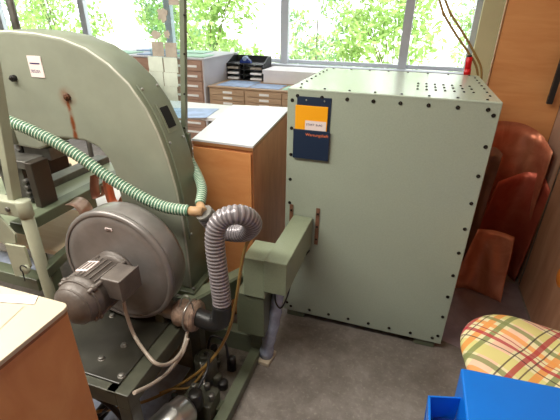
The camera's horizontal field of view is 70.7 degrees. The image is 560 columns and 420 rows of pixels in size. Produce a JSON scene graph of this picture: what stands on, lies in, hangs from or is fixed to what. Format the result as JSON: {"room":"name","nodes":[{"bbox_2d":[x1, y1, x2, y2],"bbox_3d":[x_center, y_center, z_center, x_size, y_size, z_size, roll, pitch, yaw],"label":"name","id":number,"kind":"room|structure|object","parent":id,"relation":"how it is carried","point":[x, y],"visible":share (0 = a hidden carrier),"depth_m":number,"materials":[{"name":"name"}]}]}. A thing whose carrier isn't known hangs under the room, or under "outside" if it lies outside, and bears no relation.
{"room":"print shop","nodes":[
{"label":"print shop","id":0,"kind":"room"},
{"bbox_2d":[0,139,530,419],"bbox_3d":[-2.434,0.518,2.432,8.200,0.100,8.600,9,28,16],"label":"floor","id":1,"kind":"structure","parent":0,"point":[321,368],"depth_m":1.88,"materials":[{"name":"carpet"}]},
{"bbox_2d":[5,0,20,28],"bbox_3d":[-1.590,-1.117,2.377,0.044,2.900,0.044,9,28,16],"label":"post","id":2,"kind":"object","parent":1,"relation":"on","point":[12,11],"visible":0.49,"depth_m":2.34,"materials":[{"name":"metal"}]},
{"bbox_2d":[0,157,79,254],"bbox_3d":[-1.184,0.144,2.548,1.600,0.500,1.110,9,28,16],"label":"table","id":3,"kind":"object","parent":1,"relation":"on","point":[52,233],"visible":0.18,"depth_m":2.03,"materials":[{"name":"paint"}]},
{"bbox_2d":[71,187,120,209],"bbox_3d":[-0.910,-0.089,2.457,0.600,0.003,0.500,5,27,8],"label":"paper sheet","id":4,"kind":"object","parent":3,"relation":"on","point":[101,200],"visible":0.02,"depth_m":2.41,"materials":[{"name":"white paper"}]},
{"bbox_2d":[0,286,97,419],"bbox_3d":[-1.154,0.776,0.845,0.978,0.882,1.073,9,28,16],"label":"base cabinet","id":5,"kind":"object","parent":1,"relation":"on","point":[43,377],"depth_m":0.94,"materials":[{"name":"brown wood"}]},
{"bbox_2d":[0,305,22,327],"bbox_3d":[-0.691,0.252,0.925,0.124,0.001,0.102,4,27,6],"label":"sheet","id":6,"kind":"object","parent":5,"relation":"on","point":[7,312],"visible":1,"depth_m":0.94,"materials":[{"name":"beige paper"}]},
{"bbox_2d":[0,155,116,259],"bbox_3d":[-1.143,0.163,2.151,0.700,0.820,0.780,9,28,16],"label":"bench","id":7,"kind":"object","parent":1,"relation":"on","point":[71,182],"depth_m":1.93,"materials":[{"name":"paint"}]},
{"bbox_2d":[0,151,57,207],"bbox_3d":[-1.168,-0.147,1.788,0.297,0.205,0.120,9,28,16],"label":"block","id":8,"kind":"object","parent":7,"relation":"on","point":[34,172],"visible":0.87,"depth_m":1.73,"materials":[{"name":"brown metal"}]},
{"bbox_2d":[102,181,121,202],"bbox_3d":[-0.778,-0.089,1.884,0.109,0.139,0.046,9,28,16],"label":"strip","id":9,"kind":"object","parent":7,"relation":"hanging from","point":[108,189],"visible":0.47,"depth_m":1.90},
{"bbox_2d":[0,29,274,419],"bbox_3d":[-0.897,0.111,1.542,1.586,1.460,1.079,9,28,16],"label":"machine","id":10,"kind":"object","parent":1,"relation":"on","point":[68,85],"visible":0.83,"depth_m":1.58,"materials":[{"name":"paint"}]},
{"bbox_2d":[0,62,55,299],"bbox_3d":[-1.265,0.068,1.674,0.701,1.412,0.109,9,28,16],"label":"frame","id":11,"kind":"object","parent":10,"relation":"on","point":[19,272],"visible":0.91,"depth_m":1.57,"materials":[{"name":"green paint"}]},
{"bbox_2d":[0,250,35,269],"bbox_3d":[-1.317,0.233,1.896,0.530,0.012,0.080,9,28,16],"label":"strip","id":12,"kind":"object","parent":11,"relation":"attached to","point":[4,257],"visible":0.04,"depth_m":1.88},
{"bbox_2d":[47,246,67,290],"bbox_3d":[-0.981,0.454,1.850,0.058,0.570,0.209,3,27,5],"label":"bar","id":13,"kind":"object","parent":11,"relation":"attached to","point":[57,260],"visible":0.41,"depth_m":1.70,"materials":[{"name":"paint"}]},
{"bbox_2d":[15,141,69,173],"bbox_3d":[-1.082,-0.258,1.819,0.180,0.150,0.135,9,28,16],"label":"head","id":14,"kind":"object","parent":10,"relation":"attached to","point":[57,160],"visible":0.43,"depth_m":1.77},
{"bbox_2d":[93,398,121,419],"bbox_3d":[-0.723,0.820,1.587,0.291,0.291,0.070,9,28,16],"label":"handwheel","id":15,"kind":"object","parent":10,"relation":"attached to","point":[105,406],"visible":0.34,"depth_m":1.51,"materials":[{"name":"black metal"}]},
{"bbox_2d":[92,361,190,419],"bbox_3d":[-0.694,0.828,1.698,0.400,0.002,0.530,9,28,16],"label":"metal sheet","id":16,"kind":"object","parent":10,"relation":"on","point":[179,372],"visible":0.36,"depth_m":1.75,"materials":[{"name":"grey metal"}]},
{"bbox_2d":[71,295,205,419],"bbox_3d":[-0.652,0.631,1.656,0.485,0.394,0.510,9,28,16],"label":"stand","id":17,"kind":"object","parent":16,"relation":"on","point":[115,366],"visible":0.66,"depth_m":1.46,"materials":[{"name":"green paint"}]},
{"bbox_2d":[65,201,231,331],"bbox_3d":[-0.510,0.225,1.529,0.682,0.502,0.136,9,28,16],"label":"blower","id":18,"kind":"object","parent":17,"relation":"on","point":[130,230],"visible":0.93,"depth_m":1.47,"materials":[{"name":"grey metal"}]},
{"bbox_2d":[54,251,141,324],"bbox_3d":[-0.638,0.286,1.395,0.227,0.176,0.247,9,28,16],"label":"motor","id":19,"kind":"object","parent":18,"relation":"attached to","point":[96,286],"visible":0.91,"depth_m":1.34,"materials":[{"name":"paint"}]},
{"bbox_2d":[122,301,188,366],"bbox_3d":[-0.466,0.423,1.480,0.185,0.279,0.237,9,28,16],"label":"hose","id":20,"kind":"object","parent":19,"relation":"hanging from","point":[124,306],"visible":0.81,"depth_m":1.44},
{"bbox_2d":[132,337,189,394],"bbox_3d":[-0.423,0.579,1.439,0.021,0.092,0.300,12,29,22],"label":"hose","id":21,"kind":"object","parent":20,"relation":"attached to","point":[175,363],"visible":0.99,"depth_m":1.45,"materials":[{"name":"beige rubber"}]},
{"bbox_2d":[9,116,190,216],"bbox_3d":[-0.689,-0.168,1.498,0.723,0.335,0.053,7,27,12],"label":"hose","id":22,"kind":"object","parent":18,"relation":"attached to","point":[24,127],"visible":0.99,"depth_m":1.49,"materials":[{"name":"green plastic"}]},
{"bbox_2d":[196,204,261,308],"bbox_3d":[-0.189,0.139,1.496,0.216,0.421,0.238,-11,29,-22],"label":"flexible hose","id":23,"kind":"object","parent":18,"relation":"attached to","point":[234,223],"visible":0.99,"depth_m":1.39,"materials":[{"name":"metal"}]},
{"bbox_2d":[187,201,206,216],"bbox_3d":[-0.300,-0.002,1.493,0.070,0.042,0.080,9,28,16],"label":"joint","id":24,"kind":"object","parent":23,"relation":"attached to","point":[197,210],"visible":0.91,"depth_m":1.47,"materials":[{"name":"beige rubber"}]},
{"bbox_2d":[187,206,202,216],"bbox_3d":[-0.312,0.006,1.478,0.058,0.042,0.040,9,28,16],"label":"socket","id":25,"kind":"object","parent":24,"relation":"attached to","point":[195,211],"depth_m":1.46,"materials":[{"name":"beige rubber"}]},
{"bbox_2d":[196,201,206,211],"bbox_3d":[-0.296,-0.006,1.496,0.034,0.035,0.063,-9,28,-20],"label":"socket","id":26,"kind":"object","parent":24,"relation":"attached to","point":[200,206],"depth_m":1.47,"materials":[{"name":"beige rubber"}]},
{"bbox_2d":[96,240,250,413],"bbox_3d":[-0.433,0.465,1.526,0.709,0.701,0.054,-11,29,-23],"label":"hose","id":27,"kind":"object","parent":10,"relation":"attached to","point":[202,368],"visible":0.7,"depth_m":1.62,"materials":[{"name":"orange rubber"}]},
{"bbox_2d":[149,335,235,419],"bbox_3d":[-0.345,0.740,1.632,0.252,0.228,0.583,9,28,16],"label":"pump","id":28,"kind":"object","parent":10,"relation":"on","point":[201,400],"visible":0.93,"depth_m":1.61,"materials":[{"name":"metal"}]},
{"bbox_2d":[159,368,205,393],"bbox_3d":[-0.403,0.727,1.656,0.208,0.072,0.026,-15,30,-29],"label":"copper pipe","id":29,"kind":"object","parent":28,"relation":"attached to","point":[203,371],"visible":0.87,"depth_m":1.66,"materials":[{"name":"brown metal"}]},
{"bbox_2d":[188,387,203,411],"bbox_3d":[-0.331,0.747,1.554,0.055,0.085,0.055,9,28,16],"label":"cylinder","id":30,"kind":"object","parent":28,"relation":"on","point":[195,395],"depth_m":1.53,"materials":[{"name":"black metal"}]},
{"bbox_2d":[194,349,217,385],"bbox_3d":[-0.333,0.705,1.780,0.100,0.160,0.100,9,28,16],"label":"cylinder","id":31,"kind":"object","parent":28,"relation":"on","point":[200,359],"depth_m":1.75,"materials":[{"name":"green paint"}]},
{"bbox_2d":[192,156,206,204],"bbox_3d":[-0.352,-0.146,1.658,0.064,0.140,0.376,-8,28,-17],"label":"hose","id":32,"kind":"object","parent":10,"relation":"attached to","point":[201,195],"visible":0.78,"depth_m":1.60,"materials":[{"name":"green plastic"}]},
{"bbox_2d":[168,336,248,419],"bbox_3d":[-0.724,0.826,1.713,0.934,0.008,0.880,9,28,16],"label":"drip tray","id":33,"kind":"object","parent":10,"relation":"on","point":[241,353],"depth_m":1.91,"materials":[{"name":"metal"}]},
{"bbox_2d":[264,204,319,295],"bbox_3d":[0.051,0.165,1.763,0.150,0.208,0.432,9,28,16],"label":"channel","id":34,"kind":"object","parent":10,"relation":"attached to","point":[283,262],"visible":1,"depth_m":1.67,"materials":[{"name":"paint"}]},
{"bbox_2d":[274,250,309,308],"bbox_3d":[0.069,0.323,1.845,0.037,0.172,0.286,19,32,32],"label":"cable","id":35,"kind":"object","parent":34,"relation":"hanging from","point":[281,307],"visible":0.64,"depth_m":1.79,"materials":[{"name":"black plastic"}]},
{"bbox_2d":[86,101,231,156],"bbox_3d":[-1.008,-0.468,3.392,1.290,0.850,0.450,9,28,16],"label":"table","id":36,"kind":"object","parent":1,"relation":"on","point":[176,104],"visible":0.2,"depth_m":3.19,"materials":[{"name":"grey laminate"}]},
{"bbox_2d":[174,108,217,117],"bbox_3d":[-0.716,-0.727,2.961,0.466,0.003,0.333,1,26,1],"label":"paper sheet","id":37,"kind":"object","parent":36,"relation":"on","point":[192,112],"visible":0.5,"depth_m":2.98,"materials":[{"name":"blue paper"}]},
{"bbox_2d":[127,48,238,152],"bbox_3d":[-1.371,-1.439,5.075,1.446,1.085,0.950,9,28,16],"label":"chest","id":38,"kind":"object","parent":1,"relation":"on","point":[201,72],"visible":0.23,"depth_m":4.47,"materials":[{"name":"grey paint"}]},
{"bbox_2d":[123,50,143,53],"bbox_3d":[-1.897,-1.905,4.763,0.386,0.011,0.307,9,28,16],"label":"paper sheet","id":39,"kind":"object","parent":38,"relation":"on","point":[126,51],"visible":0.4,"depth_m":4.77,"materials":[{"name":"paper"}]},
{"bbox_2d":[136,48,164,51],"bbox_3d":[-1.592,-2.058,5.080,0.391,0.011,0.314,9,28,16],"label":"paper sheet","id":40,"kind":"object","parent":38,"relation":"on","point":[147,49],"visible":0.49,"depth_m":5.05,"materials":[{"name":"paper"}]},
{"bbox_2d":[137,52,178,55],"bbox_3d":[-1.422,-1.830,4.626,0.391,0.011,0.314,9,28,16],"label":"paper sheet","id":41,"kind":"object","parent":38,"relation":"on","point":[145,53],"visible":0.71,"depth_m":4.57,"materials":[{"name":"paper"}]},
{"bbox_2d":[177,50,212,53],"bbox_3d":[-1.070,-1.976,4.930,0.380,0.011,0.300,8,27,13],"label":"paper sheet","id":42,"kind":"object","parent":38,"relation":"on","point":[188,51],"visible":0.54,"depth_m":4.89,"materials":[{"name":"paper"}]},
{"bbox_2d":[177,53,213,57],"bbox_3d":[-0.985,-1.762,4.500,0.380,0.011,0.300,7,27,12],"label":"paper sheet","id":43,"kind":"object","parent":38,"relation":"on","point":[188,54],"visible":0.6,"depth_m":4.44,"materials":[{"name":"paper"}]},
{"bbox_2d":[179,0,192,156],"bbox_3d":[-0.341,-0.674,1.522,0.210,2.900,0.040,9,28,16],"label":"post","id":44,"kind":"object","parent":1,"relation":"on","point":[182,3],"visible":0.62,"depth_m":1.60,"materials":[{"name":"metal"}]},
{"bbox_2d":[192,105,287,313],"bbox_3d":[-0.191,-0.029,2.364,0.375,1.000,0.853,5,27,8],"label":"filing cabinet","id":45,"kind":"object","parent":1,"relation":"on","point":[240,156],"visible":0.67,"depth_m":1.98,"materials":[{"name":"red wood"}]},
{"bbox_2d":[192,105,287,147],"bbox_3d":[-0.209,-0.481,2.161,0.374,0.010,0.849,6,27,11],"label":"countertop","id":46,"kind":"structure","parent":45,"relation":"on","point":[239,125],"depth_m":2.07,"materials":[{"name":"grey laminate"}]},
{"bbox_2d":[208,79,292,106],"bbox_3d":[0.223,-1.073,4.704,1.890,0.800,0.898,9,28,16],"label":"chest","id":47,"kind":"object","parent":1,"relation":"on","point":[222,95],"visible":0.15,"depth_m":4.33,"materials":[{"name":"brown wood"}]},
{"bbox_2d":[218,80,259,87],"bbox_3d":[-0.470,-1.459,4.555,0.380,0.004,0.420,9,28,16],"label":"paper sheet","id":48,"kind":"object","parent":47,"relation":"on","point":[235,83],"visible":1,"depth_m":4.54,"materials":[{"name":"blue paper"}]},
{"bbox_2d":[226,54,270,80],"bbox_3d":[-0.380,-1.756,4.869,0.470,0.259,0.320,9,28,16],"label":"tray","id":49,"kind":"object","parent":47,"relation":"on","point":[236,70],"visible":0.82,"depth_m":4.82,"materials":[{"name":"black plastic"}]},
{"bbox_2d":[227,71,261,75],"bbox_3d":[-0.380,-1.698,4.902,0.470,0.008,0.310,9,28,16],"label":"shelf","id":50,"kind":"object","parent":49,"relation":"attached to","point":[229,73],"depth_m":4.80,"materials":[{"name":"black plastic"}]},
{"bbox_2d":[240,56,251,62],"bbox_3d":[-0.413,-1.825,4.788,0.150,0.079,0.070,9,28,16],"label":"tape dispenser","id":51,"kind":"object","parent":49,"relation":"on","point":[245,59],"visible":1,"depth_m":4.76,"materials":[{"name":"blue plastic"}]},
{"bbox_2d":[234,76,259,80],"bbox_3d":[-0.380,-1.645,4.929,0.470,0.008,0.310,9,28,16],"label":"shelf","id":52,"kind":"object","parent":49,"relation":"attached to","point":[252,78],"depth_m":4.81,"materials":[{"name":"black metal"}]},
{"bbox_2d":[226,61,268,64],"bbox_3d":[-0.378,-1.806,4.849,0.470,0.008,0.310,9,28,16],"label":"shelf","id":53,"kind":"object","parent":49,"relation":"attached to","point":[229,62],"depth_m":4.78,"materials":[{"name":"black plastic"}]},
{"bbox_2d":[249,83,286,89],"bbox_3d":[-0.128,-1.377,4.400,0.340,0.004,0.300,9,28,16],"label":"paper sheet","id":54,"kind":"object","parent":47,"relation":"on","point":[260,85],"visible":1,"depth_m":4.38,"materials":[{"name":"blue paper"}]},
{"bbox_2d":[262,66,322,84],"bbox_3d":[0.371,-1.567,4.640,1.080,0.144,0.420,9,28,16],"label":"box","id":55,"kind":"object","parent":47,"relation":"on","point":[274,74],"visible":0.52,"depth_m":4.56,"materials":[{"name":"white cardboard"}]},
{"bbox_2d":[258,350,275,366],"bbox_3d":[-0.064,0.725,1.947,0.060,0.022,0.095,12,29,22],"label":"wood block","id":56,"kind":"object","parent":1,"relation":"on","point":[261,361],"visible":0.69,"depth_m":1.91,"materials":[{"name":"beige wood"}]},
{"bbox_2d":[259,294,283,359],"bbox_3d":[-0.035,0.501,1.845,0.135,0.478,0.072,-1,26,-5],"label":"pipe","id":57,"kind":"object","parent":56,"relation":"on","point":[266,350],"visible":0.66,"depth_m":1.84,"materials":[{"name":"grey metal"}]},
{"bbox_2d":[283,68,502,346],"bbox_3d":[0.541,-0.065,2.178,0.834,1.249,0.780,9,28,16],"label":"cabinet","id":58,"kind":"object","parent":1,"relation":"on","point":[396,193],"visible":0.93,"depth_m":1.78,"materials":[{"name":"metal"}]},
{"bbox_2d":[293,96,331,160],"bbox_3d":[0.139,-0.352,1.723,0.164,0.273,0.015,9,28,16],"label":"holder","id":59,"kind":"object","parent":58,"relation":"attached to","point":[307,144],"visible":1,"depth_m":1.74,"materials":[{"name":"plastic"}]},
{"bbox_2d":[295,105,327,131],"bbox_3d":[0.134,-0.345,1.729,0.143,0.218,0.006,9,28,16],"label":"booklet","id":60,"kind":"object","parent":59,"relation":"in","point":[315,118],"visible":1,"depth_m":1.70,"materials":[{"name":"orange paper"}]},
{"bbox_2d":[462,147,502,260],"bbox_3d":[1.191,0.014,2.484,0.193,0.852,0.038,7,27,13],"label":"sheet","id":61,"kind":"object","parent":1,"relation":"on","point":[495,156],"visible":0.27,"depth_m":2.40,"materials":[{"name":"brown leather"}]},
{"bbox_2d":[442,282,528,348],"bbox_3d":[1.163,0.606,2.247,0.473,0.001,0.810,9,28,16],"label":"sheet","id":62,"kind":"object","parent":1,"relation":"on","point":[467,305],"visible":0.29,"depth_m":2.31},
{"bbox_2d":[455,229,514,301],"bbox_3d":[1.223,0.316,2.390,0.293,0.392,0.157,13,29,23],"label":"sheet","id":63,"kind":"object","parent":62,"relation":"on","point":[484,267],"visible":0.94,"depth_m":2.38,"materials":[{"name":"brown leather"}]},
{"bbox_2d":[424,369,559,419],"bbox_3d":[0.700,0.871,1.139,0.592,0.500,0.549,9,28,16],"label":"box","id":64,"kind":"object","parent":1,"relation":"on","point":[478,395],"visible":1,"depth_m":1.20,"materials":[{"name":"plastic"}]},
{"bbox_2d":[479,172,549,281],"bbox_3d":[1.412,0.096,2.509,0.342,0.690,0.183,9,28,16],"label":"sheet","id":65,"kind":"object","parent":1,"relation":"on","point":[507,211],"visible":0.67,"depth_m":2.48,"materials":[{"name":"red leather"}]},
{"bbox_2d":[482,121,552,219],"bbox_3d":[1.422,-0.079,2.543,0.380,0.969,0.177,15,30,27],"label":"sheet","id":66,"kind":"object","parent":1,"relation":"on","point":[523,148],"visible":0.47,"depth_m":2.42,"materials":[{"name":"brown leather"}]},
{"bbox_3d":[0.907,0.779,1.476,0.380,0.374,0.380,9,28,16],"label":"stool","id":67,"kind":"object","parent":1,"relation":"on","visible":0},
{"bbox_2d":[460,314,559,387],"bbox_3d":[0.914,0.555,1.361,0.535,0.125,0.477,9,28,16],"label":"cushion","id":68,"kind":"object","parent":67,"relation":"on","point":[512,347],"visible":0.72,"depth_m":1.39,"materials":[{"name":"fabric"}]},
{"bbox_2d":[470,0,505,83],"bbox_3d":[2.469,-1.986,4.249,0.625,2.900,0.250,9,28,16],"label":"wall","id":69,"kind":"structure","parent":0,"point":[492,10],"depth_m":4.24,"materials":[{"name":"beige paint"}]},
{"bbox_2d":[517,106,559,279],"bbox_3d":[2.010,-1.375,3.005,0.088,2.900,2.670,9,28,16],"label":"wall","id":70,"kind":"structure","parent":0,"point":[554,139],"depth_m":2.32,"materials":[{"name":"beige wood"}]},
{"bbox_2d":[486,0,559,142],"bbox_3d":[1.449,-0.858,2.260,0.413,2.580,0.097,9,28,16],"label":"door","id":71,"kind":"structure","parent":70,"relation":"in","point":[524,72],"depth_m":2.28,"materials":[{"name":"brown wood"}]},
{"bbox_2d":[518,163,559,330],"bbox_3d":[0.940,0.134,0.268,0.034,2.600,3.930,9,28,16],"label":"board","id":72,"kind":"object","parent":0,"point":[540,291],"visible":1,"depth_m":2.16,"materials":[{"name":"brown wood"}]},
{"bbox_2d":[556,269,559,287],"bbox_3d":[1.367,0.330,1.921,0.008,0.096,0.096,9,28,16],"label":"disc","id":73,"kind":"object","parent":72,"relation":"attached to","point":[558,272],"visible":1,"depth_m":1.94,"materials":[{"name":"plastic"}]},
{"bbox_3d":[-1.434,-1.728,5.830,7.570,0.930,0.200,9,28,16],"label":"wall","id":74,"kind":"structure","parent":0,"visible":0},
{"bbox_2d":[0,0,483,71],"bbox_3d":[-1.419,-3.029,5.162,7.575,1.945,0.100,9,28,16],"label":"window","id":75,"kind":"structure","parent":74,"relation":"in","point":[285,4],"depth_m":4.88,"materials":[{"name":"metal"}]},
{"bbox_2d":[271,63,463,74],"bbox_3d":[-1.468,-2.101,5.506,7.570,0.025,0.160,9,28,16],"label":"trim","id":76,"kind":"structure","parent":74,"relation":"attached to","point":[272,64],"depth_m":4.76,"materials":[{"name":"metal"}]},
{"bbox_3d":[-2.379,-2.190,1.141,8.200,0.100,8.700,9,28,16],"label":"ceiling","id":77,"kind":"structure","parent":0,"visible":0},
{"bbox_2d":[148,0,178,100],"bbox_3d":[-0.463,-1.190,1.341,0.176,1.819,0.007,9,28,16],"label":"panel","id":78,"kind":"object","parent":77,"relation":"hanging from","point":[170,80],"visible":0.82,"depth_m":1.63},
{"bbox_2d":[438,0,478,75],"bbox_3d":[0.726,-1.061,2.321,0.967,2.896,0.034,9,28,16],"label":"cable","id":79,"kind":"object","parent":77,"relation":"hanging from","point":[439,1],"visible":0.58,"depth_m":2.26,"materials":[{"name":"brown rubber"}]},
{"bbox_2d":[463,55,472,74],"bbox_3d":[1.093,-0.838,2.290,0.042,0.115,0.038,9,28,16],"label":"plug","id":80,"kind":"object","parent":79,"relation":"hanging from","point":[467,71],"visible":0.88,"depth_m":2.28,"materials":[{"name":"plastic"}]},
{"bbox_2d":[444,0,482,79],"bbox_3d":[0.683,-1.068,2.334,1.102,2.896,0.034,9,28,16],"label":"cable","id":81,"kind":"object","parent":77,"relation":"hanging from","point":[445,1],"visible":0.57,"depth_m":2.25,"materials":[{"name":"brown rubber"}]},
{"label":"outside","id":82,"kind":"structure","parent":0,"visible":0},
{"bbox_2d":[101,33,466,71],"bbox_3d":[3.243,-8.445,21.281,36.000,0.050,34.600,9,28,16],"label":"ground","id":83,"kind":"structure","parent":82,"point":[270,44],"depth_m":25.15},
{"bbox_2d":[1,0,76,29],"bbox_3d":[-6.929,-5.722,11.207,2.625,3.865,2.066,9,28,16],"label":"tree","id":84,"kind":"object","parent":83,"relation":"on","point":[16,2],"visible":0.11,"depth_m":11.30,"materials":[{"name":"green plant"}]},
{"bbox_2d":[6,0,113,36],"bbox_3d":[-5.359,-4.733,9.244,2.679,3.836,2.076,9,28,16],"label":"tree","id":85,"kind":"object","parent":83,"relation":"on","point":[24,18],"visible":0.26,"depth_m":9.31,"materials":[{"name":"green plant"}]},
{"bbox_2d":[130,0,208,48],"bbox_3d":[-2.868,-5.221,10.437,2.769,3.984,2.127,9,28,16],"label":"tree","id":86,"kind":"object","parent":83,"relation":"on","point":[144,19],"visible":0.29,"depth_m":10.25,"materials":[{"name":"green plant"}]},
{"bbox_2d":[142,0,266,55],"bbox_3d":[-1.586,-4.141,8.274,2.661,3.680,1.915,9,28,16],"label":"tree","id":87,"kind":"object","parent":83,"relation":"on","point":[211,43],"visible":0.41,"depth_m":8.19,"materials":[{"name":"green plant"}]},
{"bbox_2d":[274,0,357,65],"bbox_3d":[0.782,-4.565,9.415,2.628,3.838,1.980,9,28,16],"label":"tree","id":88,"kind":"object","parent":83,"relation":"on","point":[314,52],"visible":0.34,"depth_m":9.18,"materials":[{"name":"green plant"}]},
{"bbox_2d":[334,0,446,69],"bbox_3d":[2.164,-3.412,7.151,2.455,3.663,1.972,9,28,16],"label":"tree","id":89,"kind":"object","parent":83,"relation":"on","point":[363,15],"visible":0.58,"depth_m":6.94,"materials":[{"name":"green plant"}]},
{"bbox_2d":[447,0,476,71],"bbox_3d":[5.001,-3.915,8.249,2.887,3.813,2.117,9,28,16],"label":"tree","id":90,"kind":"object","parent":83,"relation":"on","point":[468,25],"visible":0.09,"depth_m":8.64,"materials":[{"name":"green plant"}]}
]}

